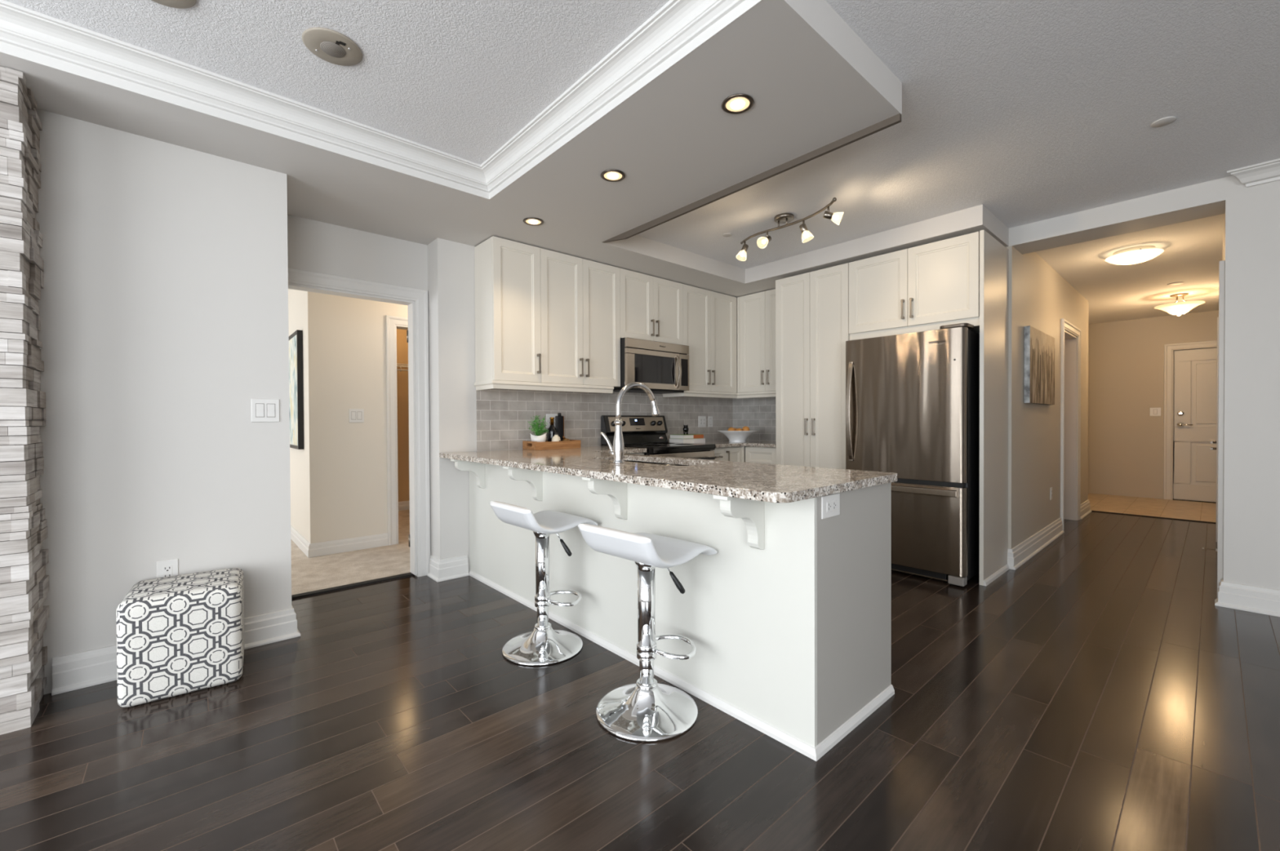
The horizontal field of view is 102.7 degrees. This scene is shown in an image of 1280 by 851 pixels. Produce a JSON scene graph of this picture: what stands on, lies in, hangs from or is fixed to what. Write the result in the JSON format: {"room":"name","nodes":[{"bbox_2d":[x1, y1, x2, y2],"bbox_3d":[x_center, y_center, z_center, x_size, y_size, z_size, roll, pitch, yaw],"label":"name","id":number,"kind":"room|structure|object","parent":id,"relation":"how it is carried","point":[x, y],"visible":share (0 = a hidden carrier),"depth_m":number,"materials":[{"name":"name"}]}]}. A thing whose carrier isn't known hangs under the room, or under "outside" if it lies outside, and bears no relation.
{"room":"open-plan kitchen","nodes":[
{"label":"open-plan kitchen","id":0,"kind":"room"},
{"bbox_2d":[0,66,49,735],"bbox_3d":[-3.046,-0.084,1.422,1.796,2.439,0.323,-1,1,-42],"label":"wall","id":1,"kind":"structure","parent":0,"point":[24,580],"depth_m":1.89,"materials":[{"name":"stone"}]},
{"bbox_2d":[31,108,291,694],"bbox_3d":[-3.448,-0.086,1.776,3.615,2.440,0.740,-1,1,-42],"label":"wall","id":2,"kind":"structure","parent":0,"point":[163,304],"depth_m":2.35,"materials":[{"name":"white paint"}]},
{"bbox_2d":[155,559,178,578],"bbox_3d":[-2.205,0.687,2.387,0.075,0.118,0.008,-1,1,-42],"label":"wall outlet","id":3,"kind":"object","parent":2,"relation":"attached to","point":[167,568],"visible":0.62,"depth_m":2.38,"materials":[{"name":"white plastic"}]},
{"bbox_2d":[162,565,172,577],"bbox_3d":[-2.203,0.687,2.385,0.033,0.066,0.003,-1,1,-42],"label":"receptacle","id":4,"kind":"object","parent":3,"relation":"attached to","point":[166,570],"depth_m":2.38,"materials":[{"name":"white plastic"}]},
{"bbox_2d":[51,605,300,695],"bbox_3d":[-2.339,1.046,2.660,0.874,0.148,0.644,-1,1,-42],"label":"baseboard","id":5,"kind":"structure","parent":2,"relation":"attached to","point":[80,670],"depth_m":2.25,"materials":[{"name":"white paint"}]},
{"bbox_2d":[250,399,279,422],"bbox_3d":[-1.926,-0.077,2.631,0.118,0.118,0.009,-1,1,-42],"label":"light switch","id":6,"kind":"object","parent":2,"relation":"attached to","point":[262,410],"visible":1,"depth_m":2.63,"materials":[{"name":"white plastic"}]},
{"bbox_2d":[288,288,408,543],"bbox_3d":[-3.483,-0.142,4.510,6.000,2.500,4.630,-1,1,-42],"label":"wall","id":7,"kind":"structure","parent":0,"point":[339,477],"depth_m":4.44,"materials":[{"name":"beige paint"}]},
{"bbox_2d":[288,329,303,449],"bbox_3d":[-3.165,-0.310,4.679,0.040,1.030,0.700,-1,1,-42],"label":"framed painting","id":8,"kind":"object","parent":7,"relation":"attached to","point":[295,394],"visible":0.76,"depth_m":4.50,"materials":[{"name":"black plastic"}]},
{"bbox_2d":[290,524,388,558],"bbox_3d":[-3.485,1.031,5.525,0.617,0.112,2.920,-1,1,-42],"label":"baseboard","id":9,"kind":"structure","parent":7,"relation":"attached to","point":[328,548],"depth_m":4.44,"materials":[{"name":"white paint"}]},
{"bbox_2d":[348,408,364,422],"bbox_3d":[-2.482,-0.086,4.479,0.118,0.118,0.009,-1,1,-42],"label":"light switch","id":10,"kind":"object","parent":7,"relation":"attached to","point":[355,415],"visible":1,"depth_m":4.48,"materials":[{"name":"white plastic"}]},
{"bbox_2d":[385,315,408,546],"bbox_3d":[-1.932,0.040,4.959,0.970,2.088,0.024,-1,1,-42],"label":"trim","id":11,"kind":"structure","parent":7,"relation":"attached to","point":[392,322],"depth_m":4.66,"materials":[{"name":"white paint"}]},
{"bbox_2d":[406,330,409,546],"bbox_3d":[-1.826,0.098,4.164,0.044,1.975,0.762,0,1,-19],"label":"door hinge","id":12,"kind":"structure","parent":7,"relation":"in","point":[406,331],"depth_m":3.79,"materials":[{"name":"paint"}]},
{"bbox_2d":[290,510,409,595],"bbox_3d":[-3.641,1.130,4.782,5.900,0.072,4.025,-1,1,-42],"label":"floor","id":13,"kind":"structure","parent":0,"point":[332,571],"depth_m":4.00,"materials":[{"name":"beige carpet"}]},
{"bbox_2d":[287,214,427,576],"bbox_3d":[-1.955,-0.110,3.525,0.940,2.440,0.114,-1,1,-42],"label":"wall","id":14,"kind":"structure","parent":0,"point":[313,246],"depth_m":3.46,"materials":[{"name":"white paint"}]},
{"bbox_2d":[288,267,430,577],"bbox_3d":[-1.940,0.059,3.519,0.922,2.102,0.133,-1,1,-42],"label":"door frame","id":15,"kind":"structure","parent":14,"relation":"attached to","point":[419,296],"depth_m":3.74,"materials":[{"name":"white paint"}]},
{"bbox_2d":[396,328,409,502],"bbox_3d":[-2.413,-0.161,5.932,2.510,2.500,1.830,-1,1,-42],"label":"wall","id":16,"kind":"structure","parent":0,"point":[402,344],"depth_m":6.49,"materials":[{"name":"beige paint"}]},
{"bbox_2d":[396,363,408,371],"bbox_3d":[-2.763,-0.700,6.468,2.090,0.098,0.349,-1,1,-42],"label":"wire shelf","id":17,"kind":"object","parent":16,"relation":"attached to","point":[401,365],"visible":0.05,"depth_m":6.18,"materials":[{"name":"white paint"}]},
{"bbox_2d":[398,501,409,511],"bbox_3d":[-2.980,1.019,6.511,2.410,0.112,0.020,-1,1,-42],"label":"baseboard","id":18,"kind":"structure","parent":16,"relation":"attached to","point":[404,505],"depth_m":6.49,"materials":[{"name":"white paint"}]},
{"bbox_2d":[427,238,732,573],"bbox_3d":[-0.248,-0.131,4.904,3.445,2.440,0.326,-1,1,-42],"label":"wall","id":19,"kind":"structure","parent":0,"point":[451,264],"depth_m":3.78,"materials":[{"name":"white paint"}]},
{"bbox_2d":[426,555,469,582],"bbox_3d":[-1.411,1.032,3.760,0.232,0.148,0.205,-1,1,-42],"label":"baseboard","id":20,"kind":"structure","parent":19,"relation":"attached to","point":[439,571],"depth_m":3.70,"materials":[{"name":"white paint"}]},
{"bbox_2d":[474,235,541,382],"bbox_3d":[-0.976,-0.826,3.812,0.379,1.007,0.342,-1,1,-42],"label":"upper cabinet","id":21,"kind":"object","parent":19,"relation":"attached to","point":[507,273],"visible":0.97,"depth_m":3.71,"materials":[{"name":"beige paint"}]},
{"bbox_2d":[474,380,613,393],"bbox_3d":[-0.726,-0.295,4.051,1.091,0.058,0.302,-1,1,-42],"label":"rail","id":22,"kind":"object","parent":21,"relation":"attached to","point":[490,384],"visible":1,"depth_m":3.84,"materials":[{"name":"beige paint"}]},
{"bbox_2d":[546,413,557,428],"bbox_3d":[-0.728,-0.038,4.253,0.118,0.118,0.008,-1,1,-42],"label":"wall outlet","id":23,"kind":"object","parent":19,"relation":"attached to","point":[548,415],"visible":0.44,"depth_m":4.23,"materials":[{"name":"white plastic"}]},
{"bbox_2d":[540,248,620,386],"bbox_3d":[-0.546,-0.832,4.195,0.772,1.007,0.342,-1,1,-42],"label":"upper cabinet","id":24,"kind":"object","parent":19,"relation":"attached to","point":[580,298],"visible":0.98,"depth_m":4.06,"materials":[{"name":"beige paint"}]},
{"bbox_2d":[619,268,683,345],"bbox_3d":[0.030,-1.048,4.707,0.774,0.590,0.342,-1,1,-42],"label":"upper cabinet","id":25,"kind":"object","parent":19,"relation":"attached to","point":[651,308],"visible":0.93,"depth_m":4.57,"materials":[{"name":"beige paint"}]},
{"bbox_2d":[613,337,688,394],"bbox_3d":[0.065,-0.528,4.673,0.767,0.439,0.432,-1,1,-42],"label":"microwave","id":26,"kind":"object","parent":25,"relation":"attached to","point":[662,367],"visible":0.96,"depth_m":4.52,"materials":[{"name":"silver metal"}]},
{"bbox_2d":[613,388,684,394],"bbox_3d":[0.042,-0.318,4.703,0.726,0.018,0.310,-1,1,-42],"label":"vent hood","id":27,"kind":"object","parent":26,"relation":"attached to","point":[632,390],"depth_m":4.65,"materials":[{"name":"black metal"}]},
{"bbox_2d":[697,416,706,427],"bbox_3d":[0.669,-0.041,5.496,0.118,0.120,0.008,-1,1,-42],"label":"wall outlet","id":28,"kind":"object","parent":19,"relation":"attached to","point":[701,420],"visible":1,"depth_m":5.50,"materials":[{"name":"white plastic"}]},
{"bbox_2d":[683,284,737,392],"bbox_3d":[0.627,-0.847,5.240,0.823,1.007,0.342,-1,1,-42],"label":"upper cabinet","id":29,"kind":"object","parent":19,"relation":"attached to","point":[709,317],"visible":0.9,"depth_m":5.12,"materials":[{"name":"beige paint"}]},
{"bbox_2d":[662,390,775,398],"bbox_3d":[0.856,-0.314,5.169,1.283,0.058,0.570,0,1,-2],"label":"rail","id":30,"kind":"object","parent":29,"relation":"attached to","point":[686,393],"visible":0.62,"depth_m":5.16,"materials":[{"name":"beige paint"}]},
{"bbox_2d":[708,416,712,426],"bbox_3d":[0.771,-0.043,5.587,0.070,0.118,0.009,-1,1,-42],"label":"light switch","id":31,"kind":"object","parent":19,"relation":"attached to","point":[710,418],"visible":1,"depth_m":5.58,"materials":[{"name":"white plastic"}]},
{"bbox_2d":[0,493,1279,850],"bbox_3d":[2.347,1.125,2.719,13.500,0.064,6.930,-1,1,-42],"label":"floor","id":32,"kind":"structure","parent":0,"point":[1095,695],"depth_m":1.80,"materials":[{"name":"brown wood"}]},
{"bbox_2d":[115,568,244,707],"bbox_3d":[-2.007,0.904,2.268,0.392,0.435,0.397,-1,1,-37],"label":"ottoman","id":33,"kind":"object","parent":32,"relation":"on","point":[177,635],"visible":1,"depth_m":2.12,"materials":[{"name":"fabric"}]},
{"bbox_2d":[291,572,414,599],"bbox_3d":[-1.970,1.129,3.545,0.770,0.062,0.055,-1,1,-42],"label":"trim","id":34,"kind":"structure","parent":32,"relation":"on","point":[402,575],"depth_m":3.51,"materials":[{"name":"black"}]},
{"bbox_2d":[489,501,598,666],"bbox_3d":[-0.482,0.742,2.564,0.414,0.738,0.399,-1,1,-43],"label":"bar stool","id":35,"kind":"object","parent":32,"relation":"on","point":[543,646],"visible":1,"depth_m":2.52,"materials":[{"name":"silver metal"}]},
{"bbox_2d":[629,453,644,455],"bbox_3d":[-0.359,0.656,4.161,0.555,0.880,0.635,-1,1,-42],"label":"base cabinet","id":36,"kind":"object","parent":32,"relation":"on","point":[641,454],"visible":0.03,"depth_m":4.09,"materials":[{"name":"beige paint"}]},
{"bbox_2d":[577,524,717,742],"bbox_3d":[0.030,0.745,2.000,0.399,0.738,0.414,0,1,44],"label":"bar stool","id":37,"kind":"object","parent":32,"relation":"on","point":[645,710],"visible":1,"depth_m":1.95,"materials":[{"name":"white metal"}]},
{"bbox_2d":[600,415,715,460],"bbox_3d":[0.178,0.488,4.557,0.759,1.164,0.734,-1,1,-42],"label":"range","id":38,"kind":"object","parent":32,"relation":"on","point":[648,432],"visible":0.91,"depth_m":4.59,"materials":[{"name":"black metal"}]},
{"bbox_2d":[600,442,715,453],"bbox_3d":[0.163,0.195,4.569,0.759,0.054,0.694,-1,1,-42],"label":"cooktop","id":39,"kind":"object","parent":38,"relation":"in","point":[651,447],"depth_m":4.39,"materials":[{"name":"black glass"}]},
{"bbox_2d":[450,459,894,761],"bbox_3d":[-0.191,0.668,2.876,0.836,0.880,2.796,-1,1,-42],"label":"base cabinet","id":40,"kind":"object","parent":32,"relation":"on","point":[788,623],"visible":0.86,"depth_m":2.01,"materials":[{"name":"white paint"}]},
{"bbox_2d":[439,445,897,502],"bbox_3d":[0.030,0.209,3.067,1.425,0.032,2.807,-1,1,-42],"label":"countertop","id":41,"kind":"structure","parent":40,"relation":"on","point":[765,482],"depth_m":2.18,"materials":[{"name":"stone"}]},
{"bbox_2d":[522,440,580,450],"bbox_3d":[-0.707,0.153,4.115,0.415,0.065,0.205,-1,1,-42],"label":"wooden tray","id":42,"kind":"object","parent":41,"relation":"on","point":[571,444],"visible":0.91,"depth_m":4.02,"materials":[{"name":"brown wood"}]},
{"bbox_2d":[528,415,548,442],"bbox_3d":[-0.803,0.045,4.033,0.148,0.261,0.168,0,1,14],"label":"potted herb","id":43,"kind":"object","parent":42,"relation":"on","point":[537,437],"visible":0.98,"depth_m":4.01,"materials":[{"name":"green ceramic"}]},
{"bbox_2d":[529,433,546,442],"bbox_3d":[-0.802,0.117,4.040,0.119,0.116,0.112,-1,1,-42],"label":"pot","id":44,"kind":"object","parent":42,"relation":"on","point":[537,437],"depth_m":4.00,"materials":[{"name":"white ceramic"}]},
{"bbox_2d":[547,417,556,441],"bbox_3d":[-0.711,0.054,4.141,0.073,0.240,0.073,-1,1,-42],"label":"wine bottle","id":45,"kind":"object","parent":42,"relation":"on","point":[551,430],"visible":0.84,"depth_m":4.12,"materials":[{"name":"black glass"}]},
{"bbox_2d":[551,432,560,441],"bbox_3d":[-0.668,0.115,4.081,0.074,0.119,0.075,-1,1,-42],"label":"ceramic bottle","id":46,"kind":"object","parent":42,"relation":"on","point":[555,438],"visible":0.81,"depth_m":4.06,"materials":[{"name":"beige ceramic"}]},
{"bbox_2d":[555,413,564,441],"bbox_3d":[-0.664,0.035,4.223,0.060,0.276,0.044,-1,1,-42],"label":"bottle","id":47,"kind":"object","parent":42,"relation":"on","point":[559,420],"visible":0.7,"depth_m":4.21,"materials":[{"name":"black glass"}]},
{"bbox_2d":[600,382,660,463],"bbox_3d":[-0.045,-0.020,2.812,0.330,0.432,0.153,-1,1,-42],"label":"kitchen faucet","id":48,"kind":"object","parent":41,"relation":"on","point":[617,451],"visible":1,"depth_m":2.68,"materials":[{"name":"silver metal"}]},
{"bbox_2d":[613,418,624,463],"bbox_3d":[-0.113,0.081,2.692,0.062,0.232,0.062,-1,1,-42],"label":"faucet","id":49,"kind":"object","parent":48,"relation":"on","point":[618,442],"depth_m":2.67,"materials":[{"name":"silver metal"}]},
{"bbox_2d":[625,460,689,466],"bbox_3d":[0.064,0.315,2.884,0.369,0.174,0.824,-1,1,-42],"label":"sink","id":50,"kind":"object","parent":41,"relation":"in","point":[625,460],"visible":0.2,"depth_m":3.10,"materials":[{"name":"silver metal"}]},
{"bbox_2d":[821,493,839,519],"bbox_3d":[0.663,0.279,1.775,0.122,0.078,0.008,-1,1,-42],"label":"peninsula outlet","id":51,"kind":"object","parent":40,"relation":"attached to","point":[830,504],"visible":1,"depth_m":1.77,"materials":[{"name":"white plastic"}]},
{"bbox_2d":[826,500,836,512],"bbox_3d":[0.664,0.279,1.774,0.066,0.034,0.003,-1,1,-42],"label":"receptacle","id":52,"kind":"object","parent":51,"relation":"attached to","point":[831,504],"depth_m":1.77,"materials":[{"name":"white plastic"}]},
{"bbox_2d":[714,446,744,462],"bbox_3d":[0.628,0.643,5.040,0.516,0.880,0.635,-1,1,-42],"label":"base cabinet","id":53,"kind":"object","parent":32,"relation":"on","point":[736,454],"visible":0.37,"depth_m":4.88,"materials":[{"name":"beige paint"}]},
{"bbox_2d":[745,446,776,464],"bbox_3d":[1.365,0.640,5.049,0.601,0.880,0.360,-1,1,-42],"label":"base cabinet","id":54,"kind":"object","parent":32,"relation":"on","point":[753,455],"visible":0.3,"depth_m":4.84,"materials":[{"name":"beige paint"}]},
{"bbox_2d":[700,440,775,448],"bbox_3d":[0.964,0.185,5.106,1.136,0.032,0.984,-1,1,-42],"label":"countertop","id":55,"kind":"structure","parent":54,"relation":"on","point":[723,443],"depth_m":4.90,"materials":[{"name":"stone"}]},
{"bbox_2d":[669,438,705,443],"bbox_3d":[0.464,0.150,5.067,0.295,0.043,0.216,-1,1,-38],"label":"cookbook","id":56,"kind":"object","parent":55,"relation":"on","point":[699,440],"visible":0.71,"depth_m":4.98,"materials":[{"name":"white paper"}]},
{"bbox_2d":[669,434,703,439],"bbox_3d":[0.462,0.109,5.069,0.275,0.040,0.200,-1,1,-39],"label":"cookbook","id":57,"kind":"object","parent":56,"relation":"on","point":[673,436],"visible":1,"depth_m":5.00,"materials":[{"name":"white paper"}]},
{"bbox_2d":[683,424,688,435],"bbox_3d":[0.452,0.040,5.049,0.057,0.098,0.052,0,1,-2],"label":"bird figurine","id":58,"kind":"object","parent":57,"relation":"on","point":[686,428],"visible":1,"depth_m":5.03,"materials":[{"name":"black ceramic"}]},
{"bbox_2d":[717,430,757,442],"bbox_3d":[0.983,0.109,5.161,0.406,0.118,0.406,-1,1,-42],"label":"fruit bowl","id":59,"kind":"object","parent":55,"relation":"on","point":[733,436],"visible":0.95,"depth_m":5.06,"materials":[{"name":"white ceramic"}]},
{"bbox_2d":[742,426,749,431],"bbox_3d":[1.067,0.044,5.160,0.078,0.073,0.078,-1,1,-42],"label":"orange","id":60,"kind":"object","parent":59,"relation":"in","point":[744,428],"visible":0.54,"depth_m":5.13,"materials":[{"name":"orange food"}]},
{"bbox_2d":[775,262,849,469],"bbox_3d":[1.699,-0.126,4.636,0.674,2.415,0.688,-1,1,-42],"label":"pantry cabinet","id":61,"kind":"object","parent":32,"relation":"on","point":[812,308],"visible":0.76,"depth_m":4.42,"materials":[{"name":"beige paint"}]},
{"bbox_2d":[845,323,979,586],"bbox_3d":[2.145,0.199,3.937,0.804,1.776,0.836,-1,1,-42],"label":"refrigerator","id":62,"kind":"object","parent":32,"relation":"on","point":[913,399],"visible":0.91,"depth_m":3.60,"materials":[{"name":"silver metal"}]},
{"bbox_2d":[978,230,1009,586],"bbox_3d":[2.560,-0.120,3.679,0.622,2.415,0.042,-1,1,-42],"label":"end panel","id":63,"kind":"object","parent":32,"relation":"on","point":[993,255],"visible":1,"depth_m":3.62,"materials":[{"name":"beige paint"}]},
{"bbox_2d":[1092,511,1216,524],"bbox_3d":[5.857,1.071,5.879,0.022,0.058,1.060,-1,1,-42],"label":"trim","id":64,"kind":"structure","parent":32,"relation":"on","point":[1092,511],"depth_m":5.83,"materials":[{"name":"black wood"}]},
{"bbox_2d":[0,0,1279,324],"bbox_3d":[2.311,-1.510,2.646,13.600,0.105,7.090,-1,1,-42],"label":"ceiling","id":65,"kind":"structure","parent":0,"point":[1026,111],"depth_m":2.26,"materials":[{"name":"white paint"}]},
{"bbox_2d":[151,0,196,8],"bbox_3d":[-1.584,-1.444,1.675,0.200,0.012,0.200,-1,1,-42],"label":"ceiling speaker","id":66,"kind":"object","parent":65,"relation":"attached to","point":[171,3],"visible":1,"depth_m":1.75,"materials":[{"name":"beige plastic"}]},
{"bbox_2d":[302,26,362,66],"bbox_3d":[-1.179,-1.448,1.964,0.200,0.012,0.200,-1,1,-42],"label":"ceiling speaker","id":67,"kind":"object","parent":65,"relation":"attached to","point":[332,46],"visible":1,"depth_m":1.95,"materials":[{"name":"beige plastic"}]},
{"bbox_2d":[320,41,346,57],"bbox_3d":[-1.179,-1.444,1.964,0.086,0.002,0.086,-1,1,-42],"label":"grille","id":68,"kind":"object","parent":67,"relation":"attached to","point":[329,49],"depth_m":1.96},
{"bbox_2d":[0,0,761,199],"bbox_3d":[-1.936,-1.371,0.773,4.544,0.136,1.940,-1,1,-42],"label":"crown molding","id":69,"kind":"structure","parent":65,"relation":"attached to","point":[679,27],"depth_m":2.11,"materials":[{"name":"white paint"}]},
{"bbox_2d":[523,217,543,226],"bbox_3d":[-0.696,-1.328,3.339,0.132,0.012,0.132,-1,1,-42],"label":"recessed light","id":70,"kind":"object","parent":65,"relation":"in","point":[531,221],"visible":1,"depth_m":3.33,"materials":[{"name":"white glass"}]},
{"bbox_2d":[600,169,625,182],"bbox_3d":[-0.144,-1.325,2.719,0.132,0.012,0.132,-1,1,-42],"label":"recessed light","id":71,"kind":"object","parent":65,"relation":"in","point":[611,175],"visible":1,"depth_m":2.71,"materials":[{"name":"white glass"}]},
{"bbox_2d":[722,233,732,236],"bbox_3d":[0.678,-1.480,3.971,0.072,0.006,0.072,-1,1,-42],"label":"sprinkler cover","id":72,"kind":"object","parent":65,"relation":"attached to","point":[724,234],"visible":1,"depth_m":3.97,"materials":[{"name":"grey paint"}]},
{"bbox_2d":[721,93,754,114],"bbox_3d":[0.403,-1.322,2.108,0.132,0.012,0.132,-1,1,-42],"label":"recessed light","id":73,"kind":"object","parent":65,"relation":"in","point":[736,104],"visible":1,"depth_m":2.10,"materials":[{"name":"white glass"}]},
{"bbox_2d":[602,113,901,243],"bbox_3d":[0.420,-1.315,2.966,0.018,0.043,2.088,-1,1,-42],"label":"trim","id":74,"kind":"structure","parent":65,"relation":"attached to","point":[895,119],"depth_m":2.69,"materials":[{"name":"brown paint"}]},
{"bbox_2d":[736,197,844,261],"bbox_3d":[1.020,-1.367,3.578,0.200,0.227,0.892,-1,1,-37],"label":"track light","id":75,"kind":"object","parent":65,"relation":"attached to","point":[784,218],"visible":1,"depth_m":3.57,"materials":[{"name":"silver metal"}]},
{"bbox_2d":[1105,245,1164,265],"bbox_3d":[4.183,-1.430,4.334,0.360,0.105,0.360,-1,1,-42],"label":"flush ceiling light","id":76,"kind":"object","parent":65,"relation":"attached to","point":[1136,255],"visible":1,"depth_m":4.25,"materials":[{"name":"white glass"}]},
{"bbox_2d":[1151,115,1176,127],"bbox_3d":[2.542,-1.474,2.484,0.088,0.006,0.088,-1,1,-42],"label":"sprinkler cover","id":77,"kind":"object","parent":65,"relation":"attached to","point":[1165,121],"visible":1,"depth_m":2.48,"materials":[{"name":"grey paint"}]},
{"bbox_2d":[1167,282,1183,285],"bbox_3d":[5.647,-1.496,5.396,0.120,0.006,0.120,-1,1,-42],"label":"sprinkler cover","id":78,"kind":"object","parent":65,"relation":"attached to","point":[1174,283],"visible":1,"depth_m":5.38,"materials":[{"name":"grey paint"}]},
{"bbox_2d":[1154,293,1204,316],"bbox_3d":[6.203,-1.382,5.886,0.404,0.250,0.404,-1,1,-42],"label":"flush light","id":79,"kind":"object","parent":65,"relation":"attached to","point":[1179,308],"visible":1,"depth_m":5.82,"materials":[{"name":"white glass"}]},
{"bbox_2d":[848,231,979,340],"bbox_3d":[2.231,-1.010,4.026,0.674,0.640,0.919,-1,1,-42],"label":"upper cabinet","id":80,"kind":"object","parent":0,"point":[930,286],"visible":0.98,"depth_m":3.78,"materials":[{"name":"beige paint"}]},
{"bbox_2d":[732,175,1279,590],"bbox_3d":[3.311,-0.202,3.399,0.129,2.576,6.674,-1,1,-42],"label":"wall","id":81,"kind":"structure","parent":0,"point":[1251,424],"depth_m":3.00,"materials":[{"name":"white paint"}]},
{"bbox_2d":[737,288,775,392],"bbox_3d":[1.357,-0.851,5.246,0.339,1.007,0.683,-1,1,-42],"label":"upper cabinet","id":82,"kind":"object","parent":81,"relation":"attached to","point":[756,313],"visible":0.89,"depth_m":5.24,"materials":[{"name":"beige paint"}]},
{"bbox_2d":[1214,578,1279,617],"bbox_3d":[4.504,1.020,2.011,0.108,0.148,2.984,-1,1,-42],"label":"baseboard","id":83,"kind":"structure","parent":81,"relation":"attached to","point":[1254,599],"depth_m":3.00,"materials":[{"name":"white paint"}]},
{"bbox_2d":[1226,158,1279,187],"bbox_3d":[4.448,-1.436,1.923,0.112,0.090,2.947,-1,1,-42],"label":"crown molding","id":84,"kind":"structure","parent":81,"relation":"attached to","point":[1265,172],"depth_m":2.93,"materials":[{"name":"white paint"}]},
{"bbox_2d":[1005,245,1088,549],"bbox_3d":[4.791,-0.235,5.873,5.629,2.580,0.360,-1,1,-42],"label":"wall","id":85,"kind":"structure","parent":0,"point":[1039,297],"depth_m":4.40,"materials":[{"name":"beige paint"}]},
{"bbox_2d":[1007,517,1064,570],"bbox_3d":[3.497,1.001,4.476,1.883,0.148,0.054,-1,1,-42],"label":"baseboard","id":86,"kind":"structure","parent":85,"relation":"attached to","point":[1021,553],"depth_m":4.28,"materials":[{"name":"white paint"}]},
{"bbox_2d":[1023,325,1054,404],"bbox_3d":[3.455,-0.494,4.412,0.962,0.615,0.038,-1,1,-42],"label":"canvas painting","id":87,"kind":"object","parent":85,"relation":"attached to","point":[1039,347],"visible":1,"depth_m":4.29,"materials":[{"name":"grey fabric"}]},
{"bbox_2d":[1049,487,1052,500],"bbox_3d":[3.868,0.640,4.809,0.072,0.116,0.008,-1,1,-42],"label":"wall outlet","id":88,"kind":"object","parent":85,"relation":"attached to","point":[1051,488],"visible":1,"depth_m":4.79,"materials":[{"name":"white plastic"}]},
{"bbox_2d":[1063,330,1076,520],"bbox_3d":[4.524,0.040,5.476,0.800,2.040,0.120,-1,1,-42],"label":"trim","id":89,"kind":"structure","parent":85,"relation":"attached to","point":[1070,340],"depth_m":5.72,"materials":[{"name":"white paint"}]},
{"bbox_2d":[1060,318,1080,530],"bbox_3d":[4.572,-0.004,5.422,0.980,2.130,0.024,-1,1,-42],"label":"door frame","id":90,"kind":"structure","parent":85,"relation":"attached to","point":[1068,326],"depth_m":5.37,"materials":[{"name":"white paint"}]},
{"bbox_2d":[1080,499,1092,519],"bbox_3d":[5.160,0.978,6.065,0.714,0.148,0.214,-1,1,-42],"label":"baseboard","id":91,"kind":"structure","parent":85,"relation":"attached to","point":[1086,510],"depth_m":6.00,"materials":[{"name":"white paint"}]},
{"bbox_2d":[1008,177,1226,254],"bbox_3d":[3.264,-1.423,3.569,0.309,0.136,1.080,-1,1,-42],"label":"wall header","id":92,"kind":"structure","parent":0,"point":[1206,199],"depth_m":3.43,"materials":[{"name":"white paint"}]},
{"bbox_2d":[1088,310,1218,499],"bbox_3d":[7.620,-0.258,6.852,0.100,2.580,2.700,-1,1,-42],"label":"wall","id":93,"kind":"structure","parent":0,"point":[1126,357],"depth_m":7.38,"materials":[{"name":"beige paint"}]},
{"bbox_2d":[1150,408,1160,416],"bbox_3d":[7.246,-0.192,7.192,0.009,0.118,0.110,-1,1,-42],"label":"light switch","id":94,"kind":"object","parent":93,"relation":"attached to","point":[1153,411],"visible":1,"depth_m":7.19,"materials":[{"name":"white plastic"}]},
{"bbox_2d":[1163,340,1217,500],"bbox_3d":[7.664,-0.049,6.713,0.024,2.156,1.103,-1,1,-42],"label":"door frame","id":95,"kind":"structure","parent":93,"relation":"attached to","point":[1169,349],"depth_m":7.08,"materials":[{"name":"white paint"}]},
{"bbox_2d":[1173,498,1216,503],"bbox_3d":[7.700,1.027,6.752,0.060,0.012,0.923,-1,1,-42],"label":"door threshold","id":96,"kind":"structure","parent":93,"relation":"attached to","point":[1173,499],"depth_m":6.92,"materials":[{"name":"black"}]},
{"bbox_2d":[1173,347,1217,502],"bbox_3d":[7.675,-0.004,6.728,0.109,2.050,0.910,-1,1,-42],"label":"door","id":97,"kind":"structure","parent":93,"relation":"in","point":[1195,371],"depth_m":6.93,"materials":[{"name":"white paint"}]},
{"bbox_2d":[1210,440,1216,449],"bbox_3d":[5.633,0.040,5.006,0.830,2.020,0.064,-1,1,-42],"label":"door","id":98,"kind":"structure","parent":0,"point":[1211,442],"depth_m":4.78,"materials":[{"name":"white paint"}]},
{"bbox_2d":[1222,213,1225,260],"bbox_3d":[6.045,-0.227,4.486,5.400,2.580,1.260,-1,1,-42],"label":"wall","id":99,"kind":"structure","parent":0,"point":[1224,233],"depth_m":3.53,"materials":[{"name":"beige paint"}]},
{"bbox_2d":[1215,260,1225,598],"bbox_3d":[4.449,0.026,3.926,2.335,2.100,0.026,-1,1,-42],"label":"door frame","id":100,"kind":"structure","parent":99,"relation":"attached to","point":[1220,320],"depth_m":3.15,"materials":[{"name":"white paint"}]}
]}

